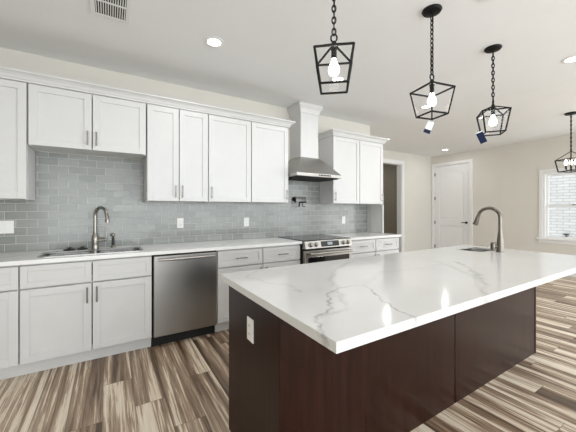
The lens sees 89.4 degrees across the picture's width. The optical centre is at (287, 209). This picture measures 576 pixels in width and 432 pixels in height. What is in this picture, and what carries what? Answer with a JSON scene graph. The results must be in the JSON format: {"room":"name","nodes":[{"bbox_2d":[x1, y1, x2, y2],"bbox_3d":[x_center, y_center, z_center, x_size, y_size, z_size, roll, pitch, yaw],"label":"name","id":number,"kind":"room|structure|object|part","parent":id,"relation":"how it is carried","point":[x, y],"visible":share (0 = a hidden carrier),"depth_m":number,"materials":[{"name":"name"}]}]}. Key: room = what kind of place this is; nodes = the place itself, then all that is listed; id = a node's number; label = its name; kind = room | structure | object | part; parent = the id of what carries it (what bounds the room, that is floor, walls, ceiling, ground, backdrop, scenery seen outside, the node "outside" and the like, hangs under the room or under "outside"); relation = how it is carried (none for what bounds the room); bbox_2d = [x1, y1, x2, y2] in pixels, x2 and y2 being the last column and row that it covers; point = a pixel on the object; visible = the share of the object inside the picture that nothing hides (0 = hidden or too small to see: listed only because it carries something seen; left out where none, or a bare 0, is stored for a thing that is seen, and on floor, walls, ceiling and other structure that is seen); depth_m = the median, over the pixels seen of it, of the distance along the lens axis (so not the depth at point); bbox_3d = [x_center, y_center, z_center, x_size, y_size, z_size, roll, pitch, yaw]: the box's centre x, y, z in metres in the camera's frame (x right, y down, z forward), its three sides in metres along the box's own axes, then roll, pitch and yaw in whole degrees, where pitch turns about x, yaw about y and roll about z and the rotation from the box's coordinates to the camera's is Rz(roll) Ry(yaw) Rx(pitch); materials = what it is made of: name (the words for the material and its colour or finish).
{"room":"kitchen","nodes":[
{"label":"kitchen","id":0,"kind":"room"},
{"bbox_2d":[0,47,369,252],"bbox_3d":[-1.233,-0.075,4.147,5.470,2.750,1.240,0,0,-32],"label":"wall","id":1,"kind":"structure","parent":0,"point":[9,58],"depth_m":3.23,"materials":[{"name":"paint"}]},
{"bbox_2d":[0,78,34,199],"bbox_3d":[-2.656,-0.585,2.332,0.905,1.000,0.360,0,0,-32],"label":"upper cabinet","id":2,"kind":"object","parent":1,"relation":"attached to","point":[17,158],"visible":0.88,"depth_m":2.41,"materials":[{"name":"paint"}]},
{"bbox_2d":[0,66,295,127],"bbox_3d":[-1.519,-1.103,3.009,3.555,0.074,0.393,0,0,-32],"label":"crown molding","id":3,"kind":"structure","parent":2,"relation":"attached to","point":[5,72],"depth_m":2.81,"materials":[{"name":"paint"}]},
{"bbox_2d":[28,83,145,159],"bbox_3d":[-1.881,-0.815,2.807,0.899,0.540,0.360,0,0,-32],"label":"upper cabinet","id":4,"kind":"object","parent":1,"relation":"attached to","point":[60,120],"visible":1,"depth_m":2.66,"materials":[{"name":"paint"}]},
{"bbox_3d":[-2.002,-0.805,2.573,0.443,0.513,0.019,0,0,-32],"label":"door","id":5,"kind":"part","parent":4,"relation":"part of","materials":[{"name":"paint"}]},
{"bbox_3d":[-1.618,-0.805,2.808,0.443,0.513,0.019,0,0,-32],"label":"door","id":6,"kind":"part","parent":4,"relation":"part of","materials":[{"name":"paint"}]},
{"bbox_2d":[144,103,207,201],"bbox_3d":[-1.229,-0.585,3.207,0.616,1.000,0.360,0,0,-32],"label":"upper cabinet","id":7,"kind":"object","parent":1,"relation":"attached to","point":[176,158],"visible":0.99,"depth_m":3.07,"materials":[{"name":"paint"}]},
{"bbox_3d":[-1.289,-0.576,3.010,0.301,0.973,0.019,0,0,-32],"label":"door","id":8,"kind":"part","parent":7,"relation":"part of","materials":[{"name":"paint"}]},
{"bbox_3d":[-1.025,-0.576,3.171,0.301,0.973,0.019,0,0,-32],"label":"door","id":9,"kind":"part","parent":7,"relation":"part of","materials":[{"name":"paint"}]},
{"bbox_2d":[0,151,367,252],"bbox_3d":[-0.929,-0.148,3.600,5.378,1.064,0.010,0,0,-32],"label":"tile backsplash","id":10,"kind":"structure","parent":1,"relation":"attached to","point":[69,187],"depth_m":3.11,"materials":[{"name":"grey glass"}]},
{"bbox_2d":[0,221,13,233],"bbox_3d":[-2.532,0.158,2.606,0.116,0.116,0.010,0,0,-32],"label":"switch plate","id":11,"kind":"object","parent":10,"relation":"attached to","point":[6,227],"visible":1,"depth_m":2.61,"materials":[{"name":"white plastic"}]},
{"bbox_2d":[177,218,183,227],"bbox_3d":[-1.254,0.158,3.390,0.072,0.116,0.009,0,0,-32],"label":"wall outlet","id":12,"kind":"object","parent":10,"relation":"attached to","point":[180,221],"visible":1,"depth_m":3.39,"materials":[{"name":"white plastic"}]},
{"bbox_2d":[244,217,248,225],"bbox_3d":[-0.546,0.163,3.823,0.072,0.116,0.009,0,0,-32],"label":"wall outlet","id":13,"kind":"object","parent":10,"relation":"attached to","point":[246,220],"visible":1,"depth_m":3.82,"materials":[{"name":"white plastic"}]},
{"bbox_2d":[292,197,306,206],"bbox_3d":[0.180,-0.110,4.210,0.227,0.141,0.107,0,0,-32],"label":"pot filler","id":14,"kind":"object","parent":10,"relation":"attached to","point":[293,198],"visible":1,"depth_m":4.19,"materials":[{"name":"black metal"}]},
{"bbox_2d":[208,114,250,202],"bbox_3d":[-0.741,-0.585,3.506,0.518,1.000,0.360,0,0,-32],"label":"upper cabinet","id":15,"kind":"object","parent":1,"relation":"attached to","point":[229,139],"visible":0.95,"depth_m":3.38,"materials":[{"name":"paint"}]},
{"bbox_2d":[250,121,287,202],"bbox_3d":[-0.293,-0.585,3.780,0.523,1.000,0.360,0,0,-32],"label":"upper cabinet","id":16,"kind":"object","parent":1,"relation":"attached to","point":[269,143],"visible":0.91,"depth_m":3.66,"materials":[{"name":"paint"}]},
{"bbox_2d":[287,101,340,181],"bbox_3d":[0.294,-0.932,4.047,0.744,1.032,0.520,0,0,-32],"label":"range hood","id":17,"kind":"object","parent":1,"relation":"attached to","point":[304,164],"visible":0.95,"depth_m":4.01,"materials":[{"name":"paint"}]},
{"bbox_3d":[0.242,-1.387,4.131,0.397,0.123,0.322,0,0,-32],"label":"chimney crown","id":18,"kind":"part","parent":17,"relation":"part of","materials":[{"name":"paint"}]},
{"bbox_2d":[319,135,359,203],"bbox_3d":[0.799,-0.585,4.449,0.526,1.000,0.360,0,0,-32],"label":"upper cabinet","id":19,"kind":"object","parent":1,"relation":"attached to","point":[342,154],"visible":0.93,"depth_m":4.33,"materials":[{"name":"paint"}]},
{"bbox_3d":[0.870,-0.576,4.333,0.520,0.973,0.019,0,0,-32],"label":"door","id":20,"kind":"part","parent":19,"relation":"part of","materials":[{"name":"paint"}]},
{"bbox_2d":[318,129,388,143],"bbox_3d":[1.034,-1.103,4.574,1.192,0.074,0.393,0,0,-32],"label":"crown molding","id":21,"kind":"structure","parent":19,"relation":"attached to","point":[331,132],"depth_m":4.36,"materials":[{"name":"paint"}]},
{"bbox_2d":[360,140,383,204],"bbox_3d":[1.251,-0.585,4.726,0.525,1.000,0.360,0,0,-32],"label":"upper cabinet","id":22,"kind":"object","parent":1,"relation":"attached to","point":[371,153],"visible":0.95,"depth_m":4.61,"materials":[{"name":"paint"}]},
{"bbox_2d":[0,0,575,156],"bbox_3d":[1.557,-1.510,3.182,9.520,0.120,10.600,0,0,-32],"label":"ceiling","id":23,"kind":"structure","parent":0,"point":[266,56],"depth_m":2.69,"materials":[{"name":"paint"}]},
{"bbox_2d":[89,0,131,24],"bbox_3d":[-1.237,-1.446,2.030,0.252,0.008,0.415,0,0,-32],"label":"ceiling vent","id":24,"kind":"object","parent":23,"relation":"in","point":[117,10],"visible":1,"depth_m":2.10,"materials":[{"name":"metal"}]},
{"bbox_2d":[204,36,223,47],"bbox_3d":[-0.639,-1.446,2.517,0.170,0.008,0.170,0,0,-32],"label":"recessed light","id":25,"kind":"object","parent":23,"relation":"in","point":[212,41],"visible":1,"depth_m":2.50,"materials":[{"name":"paint"}]},
{"bbox_2d":[313,0,354,94],"bbox_3d":[0.258,-1.064,1.636,0.220,0.770,0.220,0,0,9],"label":"pendant light","id":26,"kind":"object","parent":23,"relation":"hanging from","point":[333,70],"visible":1,"depth_m":1.62,"materials":[{"name":"black metal"}]},
{"bbox_2d":[328,46,338,76],"bbox_3d":[0.258,-0.837,1.636,0.062,0.176,0.062,0,0,-32],"label":"bulb","id":27,"kind":"object","parent":26,"relation":"attached to","point":[333,70],"depth_m":1.62,"materials":[{"name":"white glass"}]},
{"bbox_3d":[0.258,-0.807,1.636,0.220,0.256,0.220,0,0,9],"label":"lantern frame","id":28,"kind":"part","parent":26,"relation":"part of","materials":[{"name":"black metal"}]},
{"bbox_3d":[0.258,-1.197,1.636,0.023,0.446,0.023,0,0,-36],"label":"chain","id":29,"kind":"part","parent":26,"relation":"part of","materials":[{"name":"black metal"}]},
{"bbox_2d":[330,76,345,80],"bbox_3d":[0.556,-1.446,3.233,0.170,0.008,0.170,0,0,-32],"label":"recessed light","id":30,"kind":"object","parent":23,"relation":"in","point":[337,78],"visible":0.69,"depth_m":3.21,"materials":[{"name":"paint"}]},
{"bbox_2d":[419,105,430,108],"bbox_3d":[1.944,-1.446,4.100,0.170,0.008,0.170,0,0,-32],"label":"recessed light","id":31,"kind":"object","parent":23,"relation":"in","point":[422,106],"visible":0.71,"depth_m":4.12,"materials":[{"name":"paint"}]},
{"bbox_2d":[409,4,455,119],"bbox_3d":[1.046,-1.064,2.115,0.220,0.770,0.220,0,0,-19],"label":"pendant light","id":32,"kind":"object","parent":23,"relation":"hanging from","point":[432,10],"visible":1,"depth_m":2.11,"materials":[{"name":"black metal"}]},
{"bbox_2d":[423,120,433,133],"bbox_3d":[1.070,-0.631,2.212,0.080,0.115,0.002,0,0,9],"label":"tag","id":33,"kind":"object","parent":32,"relation":"hanging from","point":[429,125],"visible":1,"depth_m":2.21,"materials":[{"name":"paper"}]},
{"bbox_2d":[427,84,436,106],"bbox_3d":[1.046,-0.837,2.115,0.062,0.176,0.062,0,0,-32],"label":"bulb","id":34,"kind":"object","parent":32,"relation":"attached to","point":[434,98],"depth_m":2.10,"materials":[{"name":"white glass"}]},
{"bbox_3d":[1.046,-1.197,2.115,0.023,0.446,0.023,0,0,26],"label":"chain","id":35,"kind":"part","parent":32,"relation":"part of","materials":[{"name":"black metal"}]},
{"bbox_3d":[1.046,-0.807,2.115,0.220,0.256,0.220,0,0,-19],"label":"lantern frame","id":36,"kind":"part","parent":32,"relation":"part of","materials":[{"name":"black metal"}]},
{"bbox_2d":[476,44,511,135],"bbox_3d":[1.841,-1.064,2.613,0.220,0.770,0.220,0,0,21],"label":"pendant light","id":37,"kind":"object","parent":23,"relation":"hanging from","point":[494,48],"visible":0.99,"depth_m":2.60,"materials":[{"name":"black metal"}]},
{"bbox_2d":[476,130,486,143],"bbox_3d":[1.704,-0.641,2.564,0.090,0.128,0.002,0,0,18],"label":"tag","id":38,"kind":"object","parent":37,"relation":"hanging from","point":[481,137],"visible":1,"depth_m":2.56,"materials":[{"name":"blue paper"}]},
{"bbox_2d":[489,106,496,125],"bbox_3d":[1.841,-0.837,2.613,0.062,0.176,0.062,0,0,-32],"label":"bulb","id":39,"kind":"object","parent":37,"relation":"attached to","point":[493,121],"depth_m":2.60,"materials":[{"name":"white glass"}]},
{"bbox_3d":[1.841,-1.197,2.613,0.023,0.446,0.023,0,0,-24],"label":"chain","id":40,"kind":"part","parent":37,"relation":"part of","materials":[{"name":"black metal"}]},
{"bbox_3d":[1.841,-0.807,2.613,0.220,0.256,0.220,0,0,21],"label":"lantern frame","id":41,"kind":"part","parent":37,"relation":"part of","materials":[{"name":"black metal"}]},
{"bbox_2d":[554,111,575,172],"bbox_3d":[4.249,-1.009,4.369,0.264,0.880,0.264,0,0,0],"label":"chandelier","id":42,"kind":"object","parent":23,"relation":"hanging from","point":[570,114],"visible":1,"depth_m":4.37,"materials":[{"name":"black metal"}]},
{"bbox_3d":[4.249,-0.725,4.369,0.264,0.311,0.264,0,0,0],"label":"lantern frame","id":43,"kind":"part","parent":42,"relation":"part of","materials":[{"name":"black metal"}]},
{"bbox_3d":[4.249,-1.136,4.369,0.024,0.572,0.024,0,0,0],"label":"stem","id":44,"kind":"part","parent":42,"relation":"part of","materials":[{"name":"black metal"}]},
{"bbox_2d":[561,55,575,63],"bbox_3d":[2.741,-1.446,2.800,0.170,0.008,0.170,0,0,-32],"label":"recessed light","id":45,"kind":"object","parent":23,"relation":"in","point":[570,59],"visible":1,"depth_m":2.82,"materials":[{"name":"paint"}]},
{"bbox_2d":[0,276,575,431],"bbox_3d":[1.557,1.350,3.182,9.520,0.100,10.600,0,0,-32],"label":"floor","id":46,"kind":"structure","parent":0,"point":[181,385],"depth_m":2.09,"materials":[{"name":"brown wood"}]},
{"bbox_2d":[0,265,21,379],"bbox_3d":[-2.581,0.859,2.214,0.914,0.878,0.640,0,0,-32],"label":"base cabinet","id":47,"kind":"object","parent":46,"relation":"on","point":[10,366],"visible":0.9,"depth_m":2.19,"materials":[{"name":"paint"}]},
{"bbox_3d":[-2.242,0.520,2.097,0.448,0.172,0.019,0,0,-32],"label":"drawer","id":48,"kind":"part","parent":47,"relation":"part of","materials":[{"name":"paint"}]},
{"bbox_3d":[-2.242,0.900,2.097,0.448,0.564,0.019,0,0,-32],"label":"door","id":49,"kind":"part","parent":47,"relation":"part of","materials":[{"name":"paint"}]},
{"bbox_2d":[20,255,151,374],"bbox_3d":[-1.798,0.859,2.693,0.922,0.878,0.640,0,0,-32],"label":"base cabinet","id":50,"kind":"object","parent":46,"relation":"on","point":[69,314],"visible":0.98,"depth_m":2.42,"materials":[{"name":"paint"}]},
{"bbox_3d":[-1.850,0.520,2.337,0.452,0.172,0.019,0,0,-32],"label":"drawer","id":51,"kind":"part","parent":50,"relation":"part of","materials":[{"name":"paint"}]},
{"bbox_3d":[-1.850,0.900,2.337,0.452,0.564,0.019,0,0,-32],"label":"door","id":52,"kind":"part","parent":50,"relation":"part of","materials":[{"name":"paint"}]},
{"bbox_3d":[-1.669,0.710,2.418,0.012,0.130,0.035,0,0,-32],"label":"handle","id":53,"kind":"part","parent":50,"relation":"part of","materials":[{"name":"silver metal"}]},
{"bbox_3d":[-1.611,0.710,2.453,0.012,0.130,0.035,0,0,-32],"label":"handle","id":54,"kind":"part","parent":50,"relation":"part of","materials":[{"name":"silver metal"}]},
{"bbox_3d":[-1.458,0.520,2.578,0.452,0.172,0.019,0,0,-32],"label":"drawer","id":55,"kind":"part","parent":50,"relation":"part of","materials":[{"name":"paint"}]},
{"bbox_3d":[-1.458,0.900,2.578,0.452,0.564,0.019,0,0,-32],"label":"door","id":56,"kind":"part","parent":50,"relation":"part of","materials":[{"name":"paint"}]},
{"bbox_2d":[0,237,301,266],"bbox_3d":[-1.526,0.402,2.865,3.592,0.032,0.640,0,0,-32],"label":"countertop","id":57,"kind":"structure","parent":50,"relation":"on","point":[24,257],"depth_m":2.81,"materials":[{"name":"stone"}]},
{"bbox_2d":[63,247,75,250],"bbox_3d":[-2.069,0.371,2.755,0.096,0.028,0.096,0,0,-32],"label":"strainer","id":58,"kind":"object","parent":57,"relation":"on","point":[69,248],"visible":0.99,"depth_m":2.74,"materials":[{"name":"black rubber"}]},
{"bbox_2d":[37,247,142,274],"bbox_3d":[-1.769,0.491,2.669,0.776,0.218,0.354,0,0,-32],"label":"sink","id":59,"kind":"object","parent":57,"relation":"in","point":[126,249],"visible":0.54,"depth_m":2.71,"materials":[{"name":"metal"}]},
{"bbox_3d":[-1.929,0.496,2.571,0.352,0.208,0.306,0,0,-32],"label":"bowl","id":60,"kind":"part","parent":59,"relation":"part of","materials":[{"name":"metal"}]},
{"bbox_3d":[-1.609,0.496,2.767,0.352,0.208,0.306,0,0,-32],"label":"bowl","id":61,"kind":"part","parent":59,"relation":"part of","materials":[{"name":"metal"}]},
{"bbox_2d":[91,206,109,248],"bbox_3d":[-1.826,0.177,2.879,0.217,0.417,0.110,0,0,16],"label":"kitchen faucet","id":62,"kind":"object","parent":57,"relation":"on","point":[95,239],"visible":1,"depth_m":2.86,"materials":[{"name":"silver metal"}]},
{"bbox_3d":[-1.828,0.099,2.846,0.200,0.262,0.039,0,0,18],"label":"spout","id":63,"kind":"part","parent":62,"relation":"part of","materials":[{"name":"silver metal"}]},
{"bbox_3d":[-1.856,0.253,2.903,0.086,0.137,0.032,0,0,-25],"label":"lever","id":64,"kind":"part","parent":62,"relation":"part of","materials":[{"name":"silver metal"}]},
{"bbox_2d":[110,233,114,247],"bbox_3d":[-1.783,0.420,2.962,0.049,0.360,0.050,0,0,-32],"label":"sprayer","id":65,"kind":"object","parent":57,"relation":"on","point":[112,235],"visible":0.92,"depth_m":2.96,"materials":[{"name":"silver metal"}]},
{"bbox_2d":[151,250,216,345],"bbox_3d":[-1.131,0.859,3.077,0.604,0.874,0.670,0,0,-32],"label":"dishwasher","id":66,"kind":"object","parent":46,"relation":"on","point":[184,285],"visible":0.98,"depth_m":2.83,"materials":[{"name":"silver metal"}]},
{"bbox_3d":[-1.035,1.248,2.920,0.598,0.095,0.020,0,0,-32],"label":"toe panel","id":67,"kind":"part","parent":66,"relation":"part of","materials":[{"name":"black metal"}]},
{"bbox_3d":[-0.972,0.468,2.816,0.554,0.025,0.058,0,0,-32],"label":"handle","id":68,"kind":"part","parent":66,"relation":"part of","materials":[{"name":"silver metal"}]},
{"bbox_2d":[215,247,262,331],"bbox_3d":[-0.656,0.859,3.393,0.525,0.878,0.640,0,0,-32],"label":"base cabinet","id":69,"kind":"object","parent":46,"relation":"on","point":[243,259],"visible":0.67,"depth_m":3.09,"materials":[{"name":"paint"}]},
{"bbox_3d":[-0.512,0.520,3.157,0.515,0.172,0.019,0,0,-32],"label":"drawer","id":70,"kind":"part","parent":69,"relation":"part of","materials":[{"name":"paint"}]},
{"bbox_3d":[-0.512,0.900,3.157,0.515,0.564,0.019,0,0,-32],"label":"door","id":71,"kind":"part","parent":69,"relation":"part of","materials":[{"name":"paint"}]},
{"bbox_2d":[261,244,299,268],"bbox_3d":[-0.214,0.859,3.664,0.509,0.878,0.640,0,0,-32],"label":"base cabinet","id":72,"kind":"object","parent":46,"relation":"on","point":[284,255],"visible":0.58,"depth_m":3.41,"materials":[{"name":"paint"}]},
{"bbox_3d":[-0.070,0.520,3.428,0.499,0.172,0.019,0,0,-32],"label":"drawer","id":73,"kind":"part","parent":72,"relation":"part of","materials":[{"name":"paint"}]},
{"bbox_3d":[-0.070,0.900,3.428,0.499,0.564,0.019,0,0,-32],"label":"door","id":74,"kind":"part","parent":72,"relation":"part of","materials":[{"name":"paint"}]},
{"bbox_2d":[279,234,352,263],"bbox_3d":[0.373,0.838,3.951,0.762,0.922,0.744,0,0,-32],"label":"oven range","id":75,"kind":"object","parent":46,"relation":"on","point":[314,248],"visible":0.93,"depth_m":3.69,"materials":[{"name":"silver metal"}]},
{"bbox_2d":[279,234,348,241],"bbox_3d":[0.346,0.386,3.995,0.760,0.017,0.641,0,0,-32],"label":"cooktop","id":76,"kind":"object","parent":75,"relation":"in","point":[316,237],"depth_m":3.84,"materials":[{"name":"black glass"}]},
{"bbox_3d":[0.515,0.810,3.718,0.752,0.620,0.057,0,0,-32],"label":"oven door","id":77,"kind":"part","parent":75,"relation":"part of","materials":[{"name":"silver metal"}]},
{"bbox_3d":[0.518,0.434,3.714,0.762,0.102,0.068,0,0,-32],"label":"control panel","id":78,"kind":"part","parent":75,"relation":"part of","materials":[{"name":"silver metal"}]},
{"bbox_3d":[0.549,0.537,3.663,0.674,0.028,0.069,0,0,-32],"label":"handle","id":79,"kind":"part","parent":75,"relation":"part of","materials":[{"name":"silver metal"}]},
{"bbox_2d":[349,239,375,257],"bbox_3d":[0.908,0.859,4.351,0.527,0.878,0.640,0,0,-32],"label":"base cabinet","id":80,"kind":"object","parent":46,"relation":"on","point":[364,247],"visible":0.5,"depth_m":4.11,"materials":[{"name":"paint"}]},
{"bbox_2d":[324,232,400,239],"bbox_3d":[1.128,0.402,4.491,1.073,0.032,0.640,0,0,-32],"label":"countertop","id":81,"kind":"structure","parent":80,"relation":"on","point":[359,235],"depth_m":4.33,"materials":[{"name":"stone"}]},
{"bbox_2d":[368,204,383,232],"bbox_3d":[1.464,0.151,4.870,0.026,0.468,0.322,0,0,-32],"label":"end panel","id":82,"kind":"object","parent":81,"relation":"on","point":[375,212],"visible":0.88,"depth_m":4.84,"materials":[{"name":"paint"}]},
{"bbox_3d":[1.052,0.900,4.116,0.517,0.564,0.019,0,0,-32],"label":"door","id":83,"kind":"part","parent":80,"relation":"part of","materials":[{"name":"paint"}]},
{"bbox_2d":[374,237,398,254],"bbox_3d":[1.354,0.859,4.625,0.519,0.878,0.640,0,0,-32],"label":"base cabinet","id":84,"kind":"object","parent":46,"relation":"on","point":[389,245],"visible":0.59,"depth_m":4.38,"materials":[{"name":"paint"}]},
{"bbox_3d":[1.499,0.900,4.389,0.509,0.564,0.019,0,0,-32],"label":"door","id":85,"kind":"part","parent":84,"relation":"part of","materials":[{"name":"paint"}]},
{"bbox_2d":[220,245,575,431],"bbox_3d":[1.045,0.843,2.019,2.768,0.914,1.055,0,0,-32],"label":"kitchen island","id":86,"kind":"object","parent":46,"relation":"on","point":[391,342],"visible":0.98,"depth_m":1.56,"materials":[{"name":"brown wood"}]},
{"bbox_2d":[247,316,253,343],"bbox_3d":[-0.190,0.600,1.453,0.008,0.116,0.072,0,0,-32],"label":"wall outlet","id":87,"kind":"object","parent":86,"relation":"attached to","point":[250,323],"visible":1,"depth_m":1.44,"materials":[{"name":"white plastic"}]},
{"bbox_3d":[-0.184,0.861,1.472,0.020,0.876,0.608,0,0,-32],"label":"panel","id":88,"kind":"part","parent":86,"relation":"part of","materials":[{"name":"brown wood"}]},
{"bbox_3d":[0.537,0.861,1.603,1.345,0.876,0.018,0,0,-32],"label":"panel","id":89,"kind":"part","parent":86,"relation":"part of","materials":[{"name":"brown wood"}]},
{"bbox_2d":[220,245,575,353],"bbox_3d":[1.045,0.403,2.019,2.768,0.034,1.055,0,0,-32],"label":"island countertop","id":90,"kind":"structure","parent":86,"relation":"on","point":[343,305],"depth_m":1.46,"materials":[{"name":"stone"}]},
{"bbox_2d":[460,248,490,251],"bbox_3d":[1.831,0.490,2.831,0.358,0.180,0.253,0,0,-32],"label":"island sink","id":91,"kind":"object","parent":90,"relation":"in","point":[468,249],"visible":0.03,"depth_m":2.98,"materials":[{"name":"metal"}]},
{"bbox_2d":[472,206,503,252],"bbox_3d":[1.859,0.178,2.719,0.091,0.414,0.266,0,0,-32],"label":"island faucet","id":92,"kind":"object","parent":90,"relation":"on","point":[499,246],"visible":1,"depth_m":2.64,"materials":[{"name":"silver metal"}]},
{"bbox_3d":[1.877,0.088,2.716,0.029,0.233,0.209,0,0,-32],"label":"spout","id":93,"kind":"part","parent":92,"relation":"part of","materials":[{"name":"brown metal"}]},
{"bbox_3d":[1.887,0.337,2.648,0.076,0.077,0.040,0,0,13],"label":"lever","id":94,"kind":"part","parent":92,"relation":"part of","materials":[{"name":"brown metal"}]},
{"bbox_3d":[1.671,0.861,2.297,1.298,0.876,0.018,0,0,-32],"label":"panel","id":95,"kind":"part","parent":86,"relation":"part of","materials":[{"name":"brown wood"}]},
{"bbox_3d":[2.088,0.861,2.880,0.020,0.876,0.582,0,0,-32],"label":"panel","id":96,"kind":"part","parent":86,"relation":"part of","materials":[{"name":"brown wood"}]},
{"bbox_2d":[383,164,396,233],"bbox_3d":[2.084,-0.075,7.986,2.100,2.750,1.600,0,0,-32],"label":"wall","id":97,"kind":"structure","parent":0,"point":[389,171],"depth_m":8.36,"materials":[{"name":"paint"}]},
{"bbox_2d":[372,150,430,251],"bbox_3d":[2.282,-0.075,7.099,3.890,2.750,0.120,0,0,-32],"label":"wall","id":98,"kind":"structure","parent":0,"point":[417,168],"depth_m":7.72,"materials":[{"name":"paint"}]},
{"bbox_2d":[383,158,403,252],"bbox_3d":[2.549,0.033,7.256,0.900,2.535,0.150,0,0,-32],"label":"door frame","id":99,"kind":"structure","parent":98,"relation":"attached to","point":[400,164],"depth_m":7.41,"materials":[{"name":"paint"}]},
{"bbox_2d":[431,134,575,255],"bbox_3d":[6.143,-0.075,4.656,0.140,2.750,8.320,0,0,-32],"label":"wall","id":100,"kind":"structure","parent":0,"point":[505,177],"depth_m":6.42,"materials":[{"name":"paint"}]},
{"bbox_2d":[431,159,472,248],"bbox_3d":[4.298,0.028,7.624,0.184,2.545,1.070,0,0,-32],"label":"door","id":101,"kind":"structure","parent":100,"relation":"in","point":[451,185],"depth_m":7.58,"materials":[{"name":"paint"}]},
{"bbox_2d":[536,167,575,244],"bbox_3d":[5.522,-0.070,5.606,0.185,1.500,1.130,0,0,-32],"label":"window","id":102,"kind":"structure","parent":100,"relation":"in","point":[547,172],"depth_m":5.96,"materials":[{"name":"paint"}]},
{"bbox_3d":[5.488,0.628,5.585,0.105,0.104,1.130,0,0,-32],"label":"sill","id":103,"kind":"part","parent":102,"relation":"part of","materials":[{"name":"paint"}]},
{"bbox_3d":[5.575,-0.390,5.639,0.030,0.670,0.880,0,0,-32],"label":"sash","id":104,"kind":"part","parent":102,"relation":"part of","materials":[{"name":"paint"}]},
{"bbox_3d":[5.541,0.239,5.618,0.030,0.669,0.880,0,0,-32],"label":"sash","id":105,"kind":"part","parent":102,"relation":"part of","materials":[{"name":"paint"}]},
{"label":"outside","id":106,"kind":"structure","parent":0,"visible":0},
{"bbox_2d":[548,174,575,236],"bbox_3d":[7.817,-0.700,7.722,0.200,5.000,13.000,0,0,-32],"label":"wall","id":107,"kind":"structure","parent":106,"point":[562,188],"depth_m":7.99,"materials":[{"name":"white paint"}]}
]}

